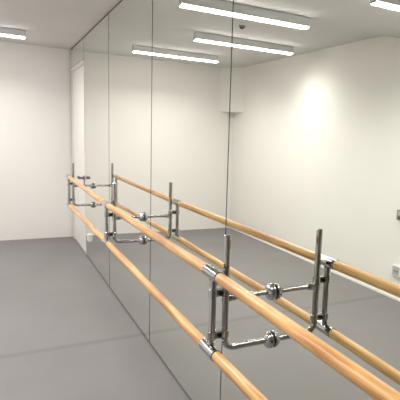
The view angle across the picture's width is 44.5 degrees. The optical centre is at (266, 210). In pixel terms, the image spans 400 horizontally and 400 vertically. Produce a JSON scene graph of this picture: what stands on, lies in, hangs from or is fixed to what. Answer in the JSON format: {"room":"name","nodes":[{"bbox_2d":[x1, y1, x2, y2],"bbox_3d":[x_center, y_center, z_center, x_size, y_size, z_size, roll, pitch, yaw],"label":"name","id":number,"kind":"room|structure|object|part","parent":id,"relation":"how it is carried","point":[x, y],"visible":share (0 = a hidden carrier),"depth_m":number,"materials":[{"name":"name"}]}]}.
{"room":"exercise studio","nodes":[
{"label":"exercise studio","id":0,"kind":"room"},
{"bbox_2d":[0,41,72,240],"bbox_3d":[-3.983,-0.907,6.423,2.793,2.700,0.100,-2,10,-29],"label":"wall","id":1,"kind":"structure","parent":0,"point":[36,122],"depth_m":6.77,"materials":[{"name":"white paint"}]},
{"bbox_2d":[0,0,120,49],"bbox_3d":[-1.419,-1.506,1.807,2.793,0.100,10.352,-2,10,-29],"label":"ceiling","id":2,"kind":"structure","parent":0,"point":[62,24],"depth_m":4.92,"materials":[{"name":"paint"}]},
{"bbox_2d":[0,27,25,38],"bbox_3d":[-3.322,-2.028,5.316,1.183,0.090,0.066,-2,10,-29],"label":"ceiling lamp","id":3,"kind":"object","parent":2,"relation":"attached to","point":[7,32],"visible":1,"depth_m":5.52,"materials":[{"name":"white plastic"}]},
{"bbox_2d":[0,34,24,38],"bbox_3d":[-3.324,-1.990,5.322,1.167,0.014,0.060,-2,10,-29],"label":"diffuser","id":4,"kind":"object","parent":3,"relation":"attached to","point":[22,36],"depth_m":5.53,"materials":[{"name":"white plastic"}]},
{"bbox_2d":[0,236,190,399],"bbox_3d":[-1.545,1.259,2.228,2.793,0.100,10.352,-2,10,-29],"label":"floor","id":5,"kind":"structure","parent":0,"point":[65,334],"depth_m":3.75,"materials":[{"name":"grey plastic"}]},
{"bbox_3d":[-0.308,-0.170,2.676,0.098,2.700,10.152,-2,10,-29],"label":"wall","id":6,"kind":"structure","parent":0,"visible":0},
{"bbox_2d":[71,60,86,254],"bbox_3d":[-2.519,-0.711,6.467,0.159,2.429,1.047,-2,10,-29],"label":"door","id":7,"kind":"structure","parent":6,"relation":"in","point":[77,71],"depth_m":6.43,"materials":[{"name":"paint"}]},
{"bbox_2d":[71,0,189,397],"bbox_3d":[-0.841,-0.321,3.510,0.006,2.700,8.152,-2,10,-29],"label":"board","id":8,"kind":"object","parent":6,"relation":"attached to","point":[121,0],"visible":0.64,"depth_m":4.67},
{"bbox_2d":[70,38,83,67],"bbox_3d":[-2.488,-2.049,6.312,0.005,0.240,1.149,-2,10,-29],"label":"mirror panel","id":9,"kind":"object","parent":8,"relation":"attached to","point":[77,53],"visible":0.93,"depth_m":6.24,"materials":[{"name":"mirror"}]},
{"bbox_2d":[84,14,109,285],"bbox_3d":[-1.905,-0.650,5.372,0.005,2.669,1.437,-2,10,-29],"label":"mirror panel","id":10,"kind":"object","parent":8,"relation":"attached to","point":[96,42],"visible":1,"depth_m":5.24,"materials":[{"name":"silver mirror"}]},
{"bbox_2d":[66,163,93,207],"bbox_3d":[-2.133,-0.285,5.505,0.286,0.522,0.126,-2,10,-29],"label":"bracket","id":11,"kind":"object","parent":10,"relation":"attached to","point":[69,183],"visible":0.84,"depth_m":5.47,"materials":[{"name":"silver metal"}]},
{"bbox_2d":[66,202,104,240],"bbox_3d":[-1.743,0.081,4.582,0.042,0.076,2.250,-2,10,-29],"label":"ballet barre","id":12,"kind":"object","parent":10,"relation":"attached to","point":[88,224],"visible":0.88,"depth_m":4.29,"materials":[{"name":"brown wood"}]},
{"bbox_2d":[67,175,103,203],"bbox_3d":[-1.729,-0.219,4.536,0.042,0.049,2.249,-2,10,-29],"label":"ballet barre","id":13,"kind":"object","parent":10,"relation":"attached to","point":[92,194],"visible":0.93,"depth_m":4.24,"materials":[{"name":"brown wood"}]},
{"bbox_2d":[109,0,152,340],"bbox_3d":[-1.191,-0.426,4.114,0.005,2.669,1.454,-2,10,-29],"label":"mirror panel","id":14,"kind":"object","parent":8,"relation":"attached to","point":[130,21],"visible":1,"depth_m":3.96,"materials":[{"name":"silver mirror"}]},
{"bbox_2d":[102,183,143,246],"bbox_3d":[-1.081,0.032,3.639,0.298,0.487,0.125,-2,10,-29],"label":"bracket","id":15,"kind":"object","parent":14,"relation":"attached to","point":[140,240],"visible":0.91,"depth_m":3.60,"materials":[{"name":"silver metal"}]},
{"bbox_3d":[-1.051,0.052,3.660,0.188,0.031,0.031,-2,10,-29],"label":"arm","id":16,"kind":"part","parent":15,"relation":"part of","materials":[{"name":"silver metal"}]},
{"bbox_2d":[105,241,204,345],"bbox_3d":[-0.710,0.391,2.746,0.043,0.043,2.005,-2,10,-29],"label":"ballet barre","id":17,"kind":"object","parent":14,"relation":"attached to","point":[187,326],"visible":0.92,"depth_m":2.39,"materials":[{"name":"brown wood"}]},
{"bbox_2d":[105,203,206,271],"bbox_3d":[-0.694,0.099,2.703,0.042,0.063,2.005,-2,10,-29],"label":"ballet barre","id":18,"kind":"object","parent":14,"relation":"attached to","point":[194,261],"visible":0.88,"depth_m":2.35,"materials":[{"name":"brown wood"}]},
{"bbox_2d":[150,0,233,399],"bbox_3d":[-0.510,-0.213,2.915,0.005,2.669,1.305,-2,10,-29],"label":"mirror panel","id":19,"kind":"object","parent":8,"relation":"attached to","point":[192,42],"visible":1,"depth_m":2.81,"materials":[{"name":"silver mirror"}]},
{"bbox_2d":[221,0,399,399],"bbox_3d":[0.145,-0.008,1.762,0.005,2.669,1.359,-2,10,-29],"label":"mirror panel","id":20,"kind":"object","parent":8,"relation":"attached to","point":[313,193],"visible":1,"depth_m":1.70,"materials":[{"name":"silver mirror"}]},
{"bbox_2d":[199,234,276,361],"bbox_3d":[-0.102,0.336,1.913,0.300,0.496,0.125,-2,10,-29],"label":"bracket","id":21,"kind":"object","parent":20,"relation":"attached to","point":[206,345],"visible":0.91,"depth_m":1.87,"materials":[{"name":"silver metal"}]},
{"bbox_3d":[-0.071,0.339,1.932,0.188,0.031,0.031,-2,10,-29],"label":"arm","id":22,"kind":"part","parent":21,"relation":"part of","materials":[{"name":"silver metal"}]},
{"bbox_2d":[211,351,267,399],"bbox_3d":[0.282,0.714,1.039,0.042,0.075,1.993,-3,10,-30],"label":"ballet barre","id":23,"kind":"object","parent":20,"relation":"attached to","point":[248,389],"visible":0.77,"depth_m":1.66,"materials":[{"name":"brown wood"}]},
{"bbox_2d":[215,273,399,399],"bbox_3d":[0.278,0.400,0.981,0.042,0.053,1.992,-2,10,-29],"label":"ballet barre","id":24,"kind":"object","parent":20,"relation":"attached to","point":[366,381],"visible":0.91,"depth_m":1.22,"materials":[{"name":"brown wood"}]}
]}

